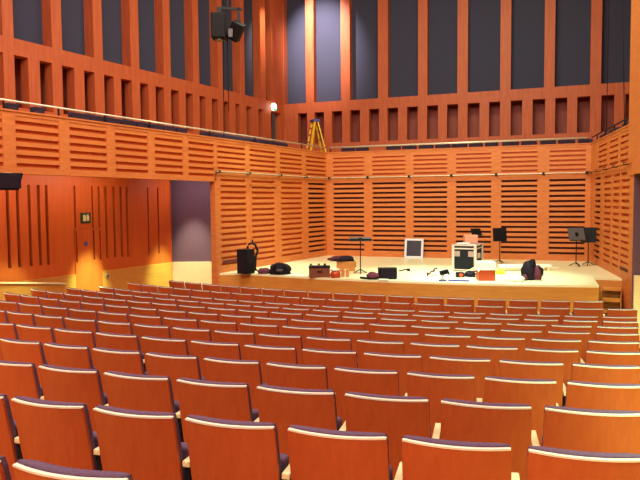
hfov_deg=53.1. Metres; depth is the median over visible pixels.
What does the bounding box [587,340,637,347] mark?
backrest
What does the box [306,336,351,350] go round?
seat
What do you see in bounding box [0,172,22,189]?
loudspeaker
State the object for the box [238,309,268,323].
seat
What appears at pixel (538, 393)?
seat
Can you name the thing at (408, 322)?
seat
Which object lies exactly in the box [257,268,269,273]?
cloth
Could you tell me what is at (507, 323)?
cushion
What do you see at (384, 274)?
grille
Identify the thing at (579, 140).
cushion
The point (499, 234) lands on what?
music stand
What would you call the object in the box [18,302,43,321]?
seat
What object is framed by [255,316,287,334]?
seat
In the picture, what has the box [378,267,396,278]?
floor monitor
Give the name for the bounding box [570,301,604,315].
seat
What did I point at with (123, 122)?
cushion
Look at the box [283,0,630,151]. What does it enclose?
wall
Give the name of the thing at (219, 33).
loudspeakers
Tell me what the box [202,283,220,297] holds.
seat
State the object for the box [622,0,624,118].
rope
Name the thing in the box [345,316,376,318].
cushion
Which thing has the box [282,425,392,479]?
seat
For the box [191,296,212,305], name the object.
seat
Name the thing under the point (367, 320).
seat
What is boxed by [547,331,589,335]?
cushion
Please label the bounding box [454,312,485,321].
seat
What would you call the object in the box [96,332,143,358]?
seat
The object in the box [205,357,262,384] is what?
backrest
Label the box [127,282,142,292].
seat
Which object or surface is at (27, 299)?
seat
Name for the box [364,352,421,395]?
seat
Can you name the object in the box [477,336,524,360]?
seat
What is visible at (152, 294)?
seat
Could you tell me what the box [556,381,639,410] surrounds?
seat
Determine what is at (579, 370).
cushion
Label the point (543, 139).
handrail
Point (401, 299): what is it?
seat
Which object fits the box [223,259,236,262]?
air vent
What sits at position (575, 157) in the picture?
wall
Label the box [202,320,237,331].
cushion
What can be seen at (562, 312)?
seat
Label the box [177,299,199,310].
seat
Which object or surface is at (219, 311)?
seat
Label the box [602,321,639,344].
seat
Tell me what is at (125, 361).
backrest
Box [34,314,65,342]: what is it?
seat
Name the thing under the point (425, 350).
seat
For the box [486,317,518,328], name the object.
seat
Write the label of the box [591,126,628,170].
wall
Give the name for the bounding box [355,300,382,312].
seat
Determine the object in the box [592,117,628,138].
handrail
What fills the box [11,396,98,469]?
seat
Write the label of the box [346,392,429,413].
cushion
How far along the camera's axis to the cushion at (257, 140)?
18.98 m
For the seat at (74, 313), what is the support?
on the floor
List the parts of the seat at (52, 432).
armrest, support panel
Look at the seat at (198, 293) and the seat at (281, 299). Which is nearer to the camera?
the seat at (281, 299)
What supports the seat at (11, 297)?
on the floor
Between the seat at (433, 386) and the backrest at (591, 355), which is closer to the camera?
the seat at (433, 386)
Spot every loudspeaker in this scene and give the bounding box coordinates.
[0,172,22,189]
[237,249,254,273]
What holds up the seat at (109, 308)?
on the floor
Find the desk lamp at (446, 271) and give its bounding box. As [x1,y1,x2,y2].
[439,269,449,281]
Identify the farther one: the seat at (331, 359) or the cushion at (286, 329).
the cushion at (286, 329)
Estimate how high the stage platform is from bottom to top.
1.000 m
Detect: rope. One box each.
[606,5,608,131]
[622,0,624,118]
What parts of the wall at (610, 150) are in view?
louvre panel, louvre panel, louvre panel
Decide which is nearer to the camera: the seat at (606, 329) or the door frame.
the seat at (606, 329)
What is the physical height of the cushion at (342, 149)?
0.135 m
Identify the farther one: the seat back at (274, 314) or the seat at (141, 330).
the seat back at (274, 314)
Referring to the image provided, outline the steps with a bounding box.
[601,287,621,315]
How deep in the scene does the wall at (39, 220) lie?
15.69 m
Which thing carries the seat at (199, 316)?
on the floor
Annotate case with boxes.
[309,263,329,277]
[452,243,482,271]
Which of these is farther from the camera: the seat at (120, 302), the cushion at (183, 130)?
the cushion at (183, 130)
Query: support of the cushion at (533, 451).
on the seat at (543, 463)
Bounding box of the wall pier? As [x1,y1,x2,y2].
[628,0,639,174]
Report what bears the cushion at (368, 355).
on the seat at (403, 363)
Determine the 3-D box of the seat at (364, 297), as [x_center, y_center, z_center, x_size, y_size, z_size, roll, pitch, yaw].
[1.184,1.616,14.142,0.614,0.871,0.443,1,4,21]
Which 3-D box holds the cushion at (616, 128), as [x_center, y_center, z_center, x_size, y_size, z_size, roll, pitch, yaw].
[7.804,-2.869,16.924,0.160,0.135,0.887,0,4,14]
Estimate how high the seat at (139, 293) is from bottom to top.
0.871 m
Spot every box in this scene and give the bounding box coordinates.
[337,261,355,270]
[463,235,477,242]
[475,261,495,280]
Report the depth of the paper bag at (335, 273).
16.00 m
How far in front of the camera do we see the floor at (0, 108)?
17.32 m
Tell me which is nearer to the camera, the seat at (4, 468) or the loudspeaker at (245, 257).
the seat at (4, 468)
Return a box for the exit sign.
[80,213,90,222]
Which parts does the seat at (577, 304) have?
backrest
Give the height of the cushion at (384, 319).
0.531 m
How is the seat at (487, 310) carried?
on the floor
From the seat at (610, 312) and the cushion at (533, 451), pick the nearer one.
the cushion at (533, 451)
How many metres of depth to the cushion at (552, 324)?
9.27 m
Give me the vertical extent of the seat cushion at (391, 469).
0.292 m
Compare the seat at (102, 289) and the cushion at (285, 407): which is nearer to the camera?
the cushion at (285, 407)
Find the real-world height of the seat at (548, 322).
0.871 m
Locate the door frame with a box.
[250,184,277,262]
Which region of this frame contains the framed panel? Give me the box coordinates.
[404,238,423,257]
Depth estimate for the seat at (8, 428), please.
3.99 m
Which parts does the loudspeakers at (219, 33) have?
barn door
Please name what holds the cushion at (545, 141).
on the floor at (0, 108)
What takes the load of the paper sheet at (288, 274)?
on the stage platform
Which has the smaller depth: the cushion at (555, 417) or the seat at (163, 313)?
the cushion at (555, 417)
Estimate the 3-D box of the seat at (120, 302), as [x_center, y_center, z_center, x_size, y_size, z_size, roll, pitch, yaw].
[-3.852,1.548,12.387,0.614,0.871,0.443,2,4,31]
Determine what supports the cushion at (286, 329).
on the seat at (303, 332)
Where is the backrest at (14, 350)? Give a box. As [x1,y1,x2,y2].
[2,338,45,363]
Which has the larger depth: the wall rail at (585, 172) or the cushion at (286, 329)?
the wall rail at (585, 172)
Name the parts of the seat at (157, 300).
backrest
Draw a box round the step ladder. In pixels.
[306,119,325,151]
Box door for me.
[74,228,102,293]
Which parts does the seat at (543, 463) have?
armrest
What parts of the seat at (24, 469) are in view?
backrest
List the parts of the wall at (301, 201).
louvre panel, louvre panel, louvre panel, louvre panel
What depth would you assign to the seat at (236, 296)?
14.20 m
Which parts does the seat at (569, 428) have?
armrest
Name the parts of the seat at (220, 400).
support panel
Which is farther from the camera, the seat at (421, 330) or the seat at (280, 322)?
the seat at (280, 322)
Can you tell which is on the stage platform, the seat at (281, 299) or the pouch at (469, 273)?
the pouch at (469, 273)
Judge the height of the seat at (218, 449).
0.871 m
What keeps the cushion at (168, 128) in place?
on the floor at (0, 108)
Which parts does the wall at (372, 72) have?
acoustic panel, acoustic panel, acoustic panel, acoustic panel, acoustic panel, acoustic panel, acoustic panel, acoustic panel, acoustic panel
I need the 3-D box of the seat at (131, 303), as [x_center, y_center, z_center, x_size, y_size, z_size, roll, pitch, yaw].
[-3.314,1.562,12.074,0.614,0.871,0.443,1,4,29]
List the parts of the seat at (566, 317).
backrest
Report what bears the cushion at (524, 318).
on the seat at (548, 322)
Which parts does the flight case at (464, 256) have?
label panel, edge rail, edge rail, lid, label panel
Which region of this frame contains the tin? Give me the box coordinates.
[455,272,464,277]
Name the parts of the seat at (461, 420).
armrest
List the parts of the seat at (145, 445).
armrest, support panel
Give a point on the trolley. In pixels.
(250, 243)
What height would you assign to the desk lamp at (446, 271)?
0.280 m
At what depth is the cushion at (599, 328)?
9.12 m
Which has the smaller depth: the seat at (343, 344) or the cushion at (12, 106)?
the seat at (343, 344)
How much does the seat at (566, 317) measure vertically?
0.871 m
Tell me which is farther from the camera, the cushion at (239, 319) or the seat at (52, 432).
the cushion at (239, 319)
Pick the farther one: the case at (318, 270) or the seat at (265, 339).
the case at (318, 270)
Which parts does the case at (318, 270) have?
lid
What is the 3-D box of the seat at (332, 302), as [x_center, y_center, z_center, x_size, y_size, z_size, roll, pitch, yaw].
[0.451,1.657,13.413,0.585,0.871,0.443,1,4,22]
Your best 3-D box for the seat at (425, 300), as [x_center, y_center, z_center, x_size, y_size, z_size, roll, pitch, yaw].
[2.355,1.631,13.728,0.614,0.871,0.443,1,4,18]
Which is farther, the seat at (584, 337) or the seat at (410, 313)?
the seat at (410, 313)
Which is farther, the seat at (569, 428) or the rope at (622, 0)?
the rope at (622, 0)
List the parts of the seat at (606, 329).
backrest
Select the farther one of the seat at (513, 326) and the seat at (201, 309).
the seat at (201, 309)
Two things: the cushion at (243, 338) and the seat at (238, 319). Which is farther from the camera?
the seat at (238, 319)
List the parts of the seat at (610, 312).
backrest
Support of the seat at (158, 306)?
on the floor
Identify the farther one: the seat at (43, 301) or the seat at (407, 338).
the seat at (43, 301)
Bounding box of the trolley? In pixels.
[247,240,258,270]
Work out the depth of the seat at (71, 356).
6.11 m
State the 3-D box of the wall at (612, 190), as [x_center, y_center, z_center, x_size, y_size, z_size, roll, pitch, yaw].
[7.723,-0.028,17.014,0.164,3.707,5.485,0,4,14]
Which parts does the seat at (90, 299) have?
backrest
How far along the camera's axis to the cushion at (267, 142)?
19.50 m
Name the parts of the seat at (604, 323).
backrest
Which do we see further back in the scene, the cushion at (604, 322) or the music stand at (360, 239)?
the music stand at (360, 239)
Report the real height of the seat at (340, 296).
0.871 m
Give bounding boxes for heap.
[360,272,378,279]
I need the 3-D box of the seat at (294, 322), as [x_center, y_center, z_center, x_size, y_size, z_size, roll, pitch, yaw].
[-0.152,1.594,9.559,0.585,0.871,0.443,1,4,20]
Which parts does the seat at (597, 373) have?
support panel, armrest, backrest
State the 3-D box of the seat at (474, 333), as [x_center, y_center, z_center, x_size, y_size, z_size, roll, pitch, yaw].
[2.108,1.618,8.844,0.585,0.871,0.443,0,4,15]
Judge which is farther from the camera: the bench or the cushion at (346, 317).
the bench
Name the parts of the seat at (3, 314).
backrest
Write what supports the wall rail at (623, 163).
attached to the wall at (612, 190)
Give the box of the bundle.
[504,275,524,281]
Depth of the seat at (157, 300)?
12.78 m
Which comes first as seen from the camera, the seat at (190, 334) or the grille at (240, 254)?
the seat at (190, 334)
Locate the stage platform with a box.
[220,256,621,314]
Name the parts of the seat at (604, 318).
backrest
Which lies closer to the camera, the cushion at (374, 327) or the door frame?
the cushion at (374, 327)
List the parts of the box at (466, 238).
lid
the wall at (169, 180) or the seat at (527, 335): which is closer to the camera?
the seat at (527, 335)
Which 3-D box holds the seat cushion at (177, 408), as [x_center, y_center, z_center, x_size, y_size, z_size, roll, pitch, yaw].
[-1.288,1.379,4.956,0.526,0.292,0.114,1,4,19]
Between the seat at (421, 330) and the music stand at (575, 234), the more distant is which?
the music stand at (575, 234)
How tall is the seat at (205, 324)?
0.871 m
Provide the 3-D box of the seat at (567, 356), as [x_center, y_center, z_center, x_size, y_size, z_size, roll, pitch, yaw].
[2.403,1.553,6.806,0.585,0.871,0.443,0,4,13]
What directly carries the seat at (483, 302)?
on the floor
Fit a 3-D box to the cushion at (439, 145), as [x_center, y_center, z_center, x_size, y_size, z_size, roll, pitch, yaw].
[4.070,-3.096,21.234,0.493,0.135,0.160,1,4,20]
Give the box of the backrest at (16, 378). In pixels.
[0,360,41,398]
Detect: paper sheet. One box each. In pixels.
[288,274,308,275]
[411,278,438,280]
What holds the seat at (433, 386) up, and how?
on the floor
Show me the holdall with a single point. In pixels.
(278, 268)
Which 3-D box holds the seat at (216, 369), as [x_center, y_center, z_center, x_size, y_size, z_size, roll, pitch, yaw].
[-0.745,1.458,5.721,0.585,0.871,0.443,1,4,19]
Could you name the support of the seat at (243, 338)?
on the floor
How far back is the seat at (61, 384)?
4.91 m
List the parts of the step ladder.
rail, rail, rail, rail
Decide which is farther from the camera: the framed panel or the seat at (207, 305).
the framed panel
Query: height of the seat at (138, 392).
0.871 m
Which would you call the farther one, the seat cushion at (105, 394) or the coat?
the coat
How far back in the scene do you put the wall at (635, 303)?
14.31 m
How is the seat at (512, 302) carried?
on the floor
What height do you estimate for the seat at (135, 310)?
0.871 m
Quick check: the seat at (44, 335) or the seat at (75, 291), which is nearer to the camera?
the seat at (44, 335)
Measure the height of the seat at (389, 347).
0.871 m
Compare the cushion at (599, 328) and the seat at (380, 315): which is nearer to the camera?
the cushion at (599, 328)
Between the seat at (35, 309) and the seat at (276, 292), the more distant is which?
the seat at (276, 292)
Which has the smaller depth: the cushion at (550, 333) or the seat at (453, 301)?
the cushion at (550, 333)
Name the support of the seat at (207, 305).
on the floor
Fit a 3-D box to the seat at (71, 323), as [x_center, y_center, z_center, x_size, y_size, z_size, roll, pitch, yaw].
[-3.180,1.480,8.775,0.585,0.871,0.443,1,4,26]
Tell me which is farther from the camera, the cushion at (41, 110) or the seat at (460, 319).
the cushion at (41, 110)
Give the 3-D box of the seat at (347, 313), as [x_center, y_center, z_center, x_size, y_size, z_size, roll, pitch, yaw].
[0.703,1.669,11.277,0.585,0.871,0.443,1,4,20]
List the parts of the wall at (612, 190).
louvre panel, louvre panel, louvre panel, louvre panel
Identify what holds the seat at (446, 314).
on the floor
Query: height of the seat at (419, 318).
0.871 m
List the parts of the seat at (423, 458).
armrest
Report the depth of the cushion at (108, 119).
13.95 m
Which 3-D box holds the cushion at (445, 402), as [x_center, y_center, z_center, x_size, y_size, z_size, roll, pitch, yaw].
[1.050,1.279,4.073,0.550,0.531,0.184,0,4,14]
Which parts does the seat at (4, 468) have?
backrest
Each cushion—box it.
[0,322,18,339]
[5,103,18,109]
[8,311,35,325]
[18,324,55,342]
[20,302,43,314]
[30,107,44,113]
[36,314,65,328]
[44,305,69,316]
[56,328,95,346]
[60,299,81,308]
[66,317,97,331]
[68,112,89,119]
[90,115,103,121]
[92,431,98,447]
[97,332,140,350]
[104,393,107,403]
[106,117,120,123]
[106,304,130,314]
[121,119,135,125]
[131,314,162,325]
[136,122,147,127]
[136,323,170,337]
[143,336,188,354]
[148,123,162,129]
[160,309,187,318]
[163,125,175,131]
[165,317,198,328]
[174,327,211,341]
[174,401,179,412]
[176,127,186,132]
[181,442,188,459]
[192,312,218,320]
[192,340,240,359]
[199,131,214,136]
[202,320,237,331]
[215,133,229,138]
[215,330,255,344]
[222,314,252,323]
[230,135,242,140]
[242,323,278,334]
[243,137,255,142]
[252,409,258,421]
[256,139,265,143]
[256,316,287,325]
[258,384,337,429]
[260,333,302,348]
[266,140,276,145]
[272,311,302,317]
[277,142,287,146]
[280,453,288,479]
[283,325,322,333]
[303,348,357,367]
[309,314,338,317]
[328,328,369,336]
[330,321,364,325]
[335,367,398,386]
[337,417,341,429]
[341,148,354,151]
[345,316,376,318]
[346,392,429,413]
[356,147,367,150]
[358,339,403,343]
[365,352,421,358]
[370,323,406,332]
[375,331,418,333]
[383,318,416,321]
[386,146,400,149]
[389,465,392,479]
[402,145,416,149]
[403,435,509,446]
[408,371,474,379]
[411,342,459,348]
[412,325,449,328]
[419,145,433,148]
[424,320,457,321]
[425,333,470,337]
[430,356,490,362]
[435,144,450,147]
[442,398,530,406]
[452,143,467,147]
[456,327,494,329]
[464,321,498,323]
[467,345,516,347]
[469,143,482,146]
[478,336,523,338]
[485,142,497,146]
[485,376,555,381]
[486,317,518,318]
[500,359,562,363]
[501,329,540,330]
[502,141,518,145]
[507,323,544,324]
[521,141,536,144]
[524,318,557,319]
[525,348,577,350]
[526,314,559,317]
[527,446,639,457]
[531,338,580,341]
[540,140,555,144]
[543,405,639,429]
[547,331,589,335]
[552,324,587,325]
[558,139,574,143]
[562,320,596,324]
[571,363,638,377]
[578,139,592,142]
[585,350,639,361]
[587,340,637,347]
[596,326,636,331]
[602,321,637,324]
[609,127,621,133]
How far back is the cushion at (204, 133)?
16.76 m
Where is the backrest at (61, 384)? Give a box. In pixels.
[41,364,105,404]
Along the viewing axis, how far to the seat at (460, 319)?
10.52 m
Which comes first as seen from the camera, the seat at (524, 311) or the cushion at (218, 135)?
the seat at (524, 311)
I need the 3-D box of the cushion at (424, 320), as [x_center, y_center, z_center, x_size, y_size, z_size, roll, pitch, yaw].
[1.832,1.486,9.790,0.550,0.531,0.184,1,4,16]
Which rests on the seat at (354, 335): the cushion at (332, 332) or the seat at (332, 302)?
the cushion at (332, 332)
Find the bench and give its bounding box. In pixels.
[498,264,551,270]
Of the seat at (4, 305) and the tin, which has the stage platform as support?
the tin
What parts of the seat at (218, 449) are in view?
armrest, support panel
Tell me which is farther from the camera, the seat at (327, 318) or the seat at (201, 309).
the seat at (201, 309)
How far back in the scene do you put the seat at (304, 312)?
11.46 m
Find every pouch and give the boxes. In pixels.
[464,270,475,277]
[495,269,504,273]
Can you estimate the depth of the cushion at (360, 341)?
7.05 m
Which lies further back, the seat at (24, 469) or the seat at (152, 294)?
the seat at (152, 294)
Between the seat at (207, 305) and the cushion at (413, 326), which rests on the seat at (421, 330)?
the cushion at (413, 326)
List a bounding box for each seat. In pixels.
[0,300,19,311]
[0,310,8,322]
[0,322,18,359]
[0,338,47,384]
[0,360,43,419]
[0,393,17,479]
[0,455,11,479]
[4,292,21,302]
[7,311,35,336]
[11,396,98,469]
[12,459,132,479]
[16,324,55,360]
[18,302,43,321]
[21,295,39,304]
[31,289,47,297]
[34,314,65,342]
[38,364,107,430]
[39,297,59,312]
[42,305,69,328]
[44,342,95,368]
[46,291,64,302]
[54,328,95,365]
[59,299,81,314]
[64,293,83,306]
[65,317,97,346]
[66,287,81,294]
[69,308,98,331]
[81,289,97,297]
[81,302,105,319]
[83,295,105,310]
[92,347,147,392]
[93,405,188,479]
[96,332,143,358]
[97,291,115,300]
[98,311,128,322]
[98,320,132,334]
[99,286,115,297]
[103,371,179,412]
[104,298,126,305]
[105,304,130,322]
[115,288,131,294]
[115,293,133,305]
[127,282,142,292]
[127,300,151,313]
[130,314,162,334]
[131,290,149,300]
[131,307,157,315]
[134,295,154,307]
[134,323,170,352]
[141,336,188,371]
[142,284,157,294]
[146,352,205,400]
[150,292,168,302]
[152,302,177,315]
[155,297,178,310]
[157,286,174,298]
[159,309,187,325]
[164,317,198,337]
[169,280,184,293]
[170,294,190,309]
[172,327,211,355]
[174,288,191,300]
[175,378,258,442]
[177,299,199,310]
[179,305,206,318]
[182,415,288,479]
[185,282,201,295]
[189,312,218,328]
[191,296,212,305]
[191,340,240,376]
[192,289,210,297]
[201,301,224,312]
[201,320,237,341]
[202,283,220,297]
[203,357,267,408]
[208,307,236,320]
[211,291,231,301]
[214,298,236,307]
[214,330,255,359]
[221,285,239,298]
[221,314,252,331]
[227,303,251,314]
[232,293,252,303]
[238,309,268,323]
[239,300,262,309]
[240,323,278,344]
[241,287,260,300]
[244,344,297,382]
[254,294,275,305]
[254,305,279,317]
[254,384,341,463]
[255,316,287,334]
[259,333,302,364]
[262,288,283,302]
[265,302,290,311]
[266,362,332,389]
[271,311,302,325]
[278,296,300,307]
[282,307,309,319]
[282,325,322,347]
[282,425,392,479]
[285,290,306,303]
[291,319,327,337]
[293,304,319,313]
[302,297,325,309]
[302,348,357,390]
[306,314,338,334]
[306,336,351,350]
[309,291,331,305]
[313,309,341,321]
[322,306,349,321]
[327,328,369,358]
[328,299,352,310]
[329,321,364,329]
[334,293,358,307]
[334,367,400,424]
[339,392,430,479]
[343,316,376,329]
[344,311,373,316]
[353,307,381,323]
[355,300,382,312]
[357,339,403,368]
[361,294,385,312]
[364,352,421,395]
[369,323,406,339]
[375,331,418,353]
[378,313,408,323]
[381,318,416,332]
[384,302,409,312]
[385,309,414,318]
[388,295,413,309]
[394,435,511,479]
[405,371,474,438]
[410,342,459,372]
[411,325,449,342]
[412,314,443,325]
[413,303,439,314]
[417,296,443,310]
[419,310,449,320]
[421,320,457,334]
[425,333,470,357]
[429,356,490,401]
[432,398,531,479]
[444,304,470,315]
[447,298,473,312]
[448,316,480,326]
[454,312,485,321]
[455,327,494,344]
[463,321,501,336]
[466,345,517,376]
[475,305,502,316]
[476,376,556,445]
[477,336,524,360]
[478,298,505,313]
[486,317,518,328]
[490,313,521,323]
[499,359,563,405]
[501,329,541,347]
[506,299,537,314]
[506,323,545,338]
[507,306,535,323]
[511,446,639,479]
[524,318,557,338]
[525,348,578,385]
[526,314,559,324]
[531,338,580,362]
[531,405,639,453]
[537,300,569,314]
[540,307,569,324]
[547,331,589,360]
[551,324,591,339]
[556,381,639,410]
[562,320,597,339]
[562,363,639,406]
[564,315,597,320]
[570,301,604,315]
[573,308,602,325]
[581,340,639,362]
[585,350,639,383]
[595,332,639,341]
[596,326,639,351]
[602,316,638,333]
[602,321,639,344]
[606,308,638,327]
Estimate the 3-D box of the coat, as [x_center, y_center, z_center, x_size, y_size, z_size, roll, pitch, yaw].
[0.567,0.500,17.633,0.759,0.152,0.561,0,3,0]
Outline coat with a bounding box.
[327,255,353,261]
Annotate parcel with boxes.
[341,269,348,276]
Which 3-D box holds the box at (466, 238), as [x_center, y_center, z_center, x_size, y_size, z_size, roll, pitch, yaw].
[4.115,-0.030,17.523,0.353,0.216,0.230,0,3,0]
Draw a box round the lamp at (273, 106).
[270,103,276,110]
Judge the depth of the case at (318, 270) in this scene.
16.11 m
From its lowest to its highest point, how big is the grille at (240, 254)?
0.588 m
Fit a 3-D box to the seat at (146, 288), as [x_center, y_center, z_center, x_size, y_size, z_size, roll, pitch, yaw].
[-4.169,1.538,16.040,0.585,0.871,0.443,2,4,37]
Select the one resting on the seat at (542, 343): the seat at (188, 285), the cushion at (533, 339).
the cushion at (533, 339)
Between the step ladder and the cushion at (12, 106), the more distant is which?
the step ladder
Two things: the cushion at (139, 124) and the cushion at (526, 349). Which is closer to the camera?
the cushion at (526, 349)
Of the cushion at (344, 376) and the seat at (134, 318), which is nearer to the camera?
the cushion at (344, 376)
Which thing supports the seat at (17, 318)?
on the floor
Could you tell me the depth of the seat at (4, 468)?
2.74 m
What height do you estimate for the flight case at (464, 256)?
0.726 m
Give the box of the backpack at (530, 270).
[521,259,543,280]
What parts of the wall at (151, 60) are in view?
acoustic panel, acoustic panel, acoustic panel, acoustic panel, acoustic panel, acoustic panel, acoustic panel, acoustic panel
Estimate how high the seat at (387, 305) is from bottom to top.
0.871 m
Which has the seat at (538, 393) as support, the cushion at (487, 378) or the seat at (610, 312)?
the cushion at (487, 378)
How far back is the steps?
15.16 m
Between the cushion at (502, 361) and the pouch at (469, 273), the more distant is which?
the pouch at (469, 273)
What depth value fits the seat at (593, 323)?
10.12 m
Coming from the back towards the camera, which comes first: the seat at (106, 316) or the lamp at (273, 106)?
the lamp at (273, 106)
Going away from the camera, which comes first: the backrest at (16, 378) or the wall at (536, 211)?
the backrest at (16, 378)
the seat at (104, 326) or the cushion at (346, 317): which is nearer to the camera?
the seat at (104, 326)
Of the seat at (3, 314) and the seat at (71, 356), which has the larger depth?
the seat at (3, 314)
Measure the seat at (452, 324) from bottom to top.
0.871 m
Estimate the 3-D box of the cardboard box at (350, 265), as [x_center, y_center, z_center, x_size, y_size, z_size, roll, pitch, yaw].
[0.727,0.709,17.658,0.529,0.271,0.420,0,3,0]
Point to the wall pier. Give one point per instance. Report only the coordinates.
(634, 90)
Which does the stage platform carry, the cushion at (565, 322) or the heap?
the heap
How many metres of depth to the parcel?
16.18 m
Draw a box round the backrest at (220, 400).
[178,378,252,421]
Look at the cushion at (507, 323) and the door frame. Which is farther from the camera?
the door frame
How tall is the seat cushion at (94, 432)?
0.292 m
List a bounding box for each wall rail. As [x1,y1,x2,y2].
[216,170,324,177]
[328,171,587,178]
[588,162,631,172]
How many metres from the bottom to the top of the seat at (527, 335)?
0.871 m
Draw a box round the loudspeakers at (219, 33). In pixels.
[211,0,245,125]
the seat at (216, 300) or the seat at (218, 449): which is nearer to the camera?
the seat at (218, 449)
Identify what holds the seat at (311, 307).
on the floor
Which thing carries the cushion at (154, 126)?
on the floor at (0, 108)
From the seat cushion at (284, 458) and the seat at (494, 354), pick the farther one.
the seat at (494, 354)
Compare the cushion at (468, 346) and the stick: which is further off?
the stick
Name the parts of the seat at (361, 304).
backrest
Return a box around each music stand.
[349,237,371,273]
[470,228,482,235]
[493,228,506,263]
[567,228,585,266]
[580,227,596,265]
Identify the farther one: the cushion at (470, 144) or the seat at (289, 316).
the cushion at (470, 144)
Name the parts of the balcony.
louvre panel, louvre panel, louvre panel, louvre panel, louvre panel, louvre panel, louvre panel, louvre panel, louvre panel, louvre panel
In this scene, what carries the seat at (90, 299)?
on the floor
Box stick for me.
[448,279,468,281]
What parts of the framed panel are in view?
panel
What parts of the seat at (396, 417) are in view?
armrest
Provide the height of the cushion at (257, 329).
0.531 m
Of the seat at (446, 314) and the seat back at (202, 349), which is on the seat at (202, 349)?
the seat back at (202, 349)
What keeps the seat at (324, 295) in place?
on the floor
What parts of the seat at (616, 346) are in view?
backrest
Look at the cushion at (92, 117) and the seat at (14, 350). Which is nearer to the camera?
the seat at (14, 350)
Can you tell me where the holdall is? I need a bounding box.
[269,262,290,274]
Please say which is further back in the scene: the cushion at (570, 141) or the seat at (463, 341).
the cushion at (570, 141)
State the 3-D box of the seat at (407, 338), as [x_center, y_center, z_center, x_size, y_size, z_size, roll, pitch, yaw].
[0.974,1.575,8.175,0.614,0.871,0.443,1,4,17]
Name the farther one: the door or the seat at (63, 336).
the door
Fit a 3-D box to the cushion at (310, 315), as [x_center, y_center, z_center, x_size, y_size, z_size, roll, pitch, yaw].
[0.053,1.466,10.377,0.550,0.531,0.184,1,4,20]
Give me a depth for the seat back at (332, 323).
9.14 m
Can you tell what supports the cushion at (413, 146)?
on the floor at (0, 108)
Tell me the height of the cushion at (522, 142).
0.135 m
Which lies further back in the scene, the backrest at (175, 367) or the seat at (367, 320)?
the seat at (367, 320)
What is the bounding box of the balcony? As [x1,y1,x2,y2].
[0,110,326,181]
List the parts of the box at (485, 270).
lid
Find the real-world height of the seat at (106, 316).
0.871 m
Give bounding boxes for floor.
[0,108,628,152]
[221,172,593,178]
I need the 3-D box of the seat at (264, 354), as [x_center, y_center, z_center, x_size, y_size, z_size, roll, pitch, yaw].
[-0.483,1.494,6.640,0.614,0.871,0.443,1,4,19]
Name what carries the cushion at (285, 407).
on the seat at (285, 407)
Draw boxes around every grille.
[237,251,244,272]
[380,270,394,278]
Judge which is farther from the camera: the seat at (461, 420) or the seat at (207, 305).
the seat at (207, 305)
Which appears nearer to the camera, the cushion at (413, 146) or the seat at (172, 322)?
the seat at (172, 322)
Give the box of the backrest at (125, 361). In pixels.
[95,347,145,374]
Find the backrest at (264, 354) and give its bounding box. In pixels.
[246,344,297,363]
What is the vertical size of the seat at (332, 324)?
0.871 m
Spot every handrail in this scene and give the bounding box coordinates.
[0,98,324,148]
[330,137,587,151]
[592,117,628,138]
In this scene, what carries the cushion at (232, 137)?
on the floor at (0, 108)
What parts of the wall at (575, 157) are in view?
louvre panel, louvre panel, louvre panel, louvre panel, louvre panel, louvre panel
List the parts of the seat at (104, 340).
backrest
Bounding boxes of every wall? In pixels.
[0,0,283,142]
[0,175,171,292]
[0,282,65,300]
[169,180,171,261]
[170,180,211,289]
[210,173,326,284]
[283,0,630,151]
[327,144,590,177]
[327,173,590,260]
[589,165,633,308]
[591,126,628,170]
[631,174,639,327]
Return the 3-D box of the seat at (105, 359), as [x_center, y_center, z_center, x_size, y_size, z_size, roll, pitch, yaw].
[-1.861,1.443,6.126,0.585,0.871,0.443,1,4,21]
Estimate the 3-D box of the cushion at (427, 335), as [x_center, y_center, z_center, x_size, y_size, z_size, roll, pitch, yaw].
[1.571,1.417,7.882,0.550,0.531,0.184,0,4,15]
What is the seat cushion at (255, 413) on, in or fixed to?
on the seat at (220, 400)
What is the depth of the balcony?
14.26 m
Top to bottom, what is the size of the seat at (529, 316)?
0.871 m
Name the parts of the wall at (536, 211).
louvre panel, louvre panel, louvre panel, louvre panel, louvre panel, louvre panel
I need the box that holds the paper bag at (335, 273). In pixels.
[330,268,340,277]
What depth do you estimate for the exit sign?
15.70 m
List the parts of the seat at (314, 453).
armrest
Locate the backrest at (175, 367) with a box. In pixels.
[147,352,201,379]
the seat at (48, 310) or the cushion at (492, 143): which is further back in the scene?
the cushion at (492, 143)
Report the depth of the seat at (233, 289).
15.57 m
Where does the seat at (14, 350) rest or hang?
on the floor
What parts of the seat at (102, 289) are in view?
backrest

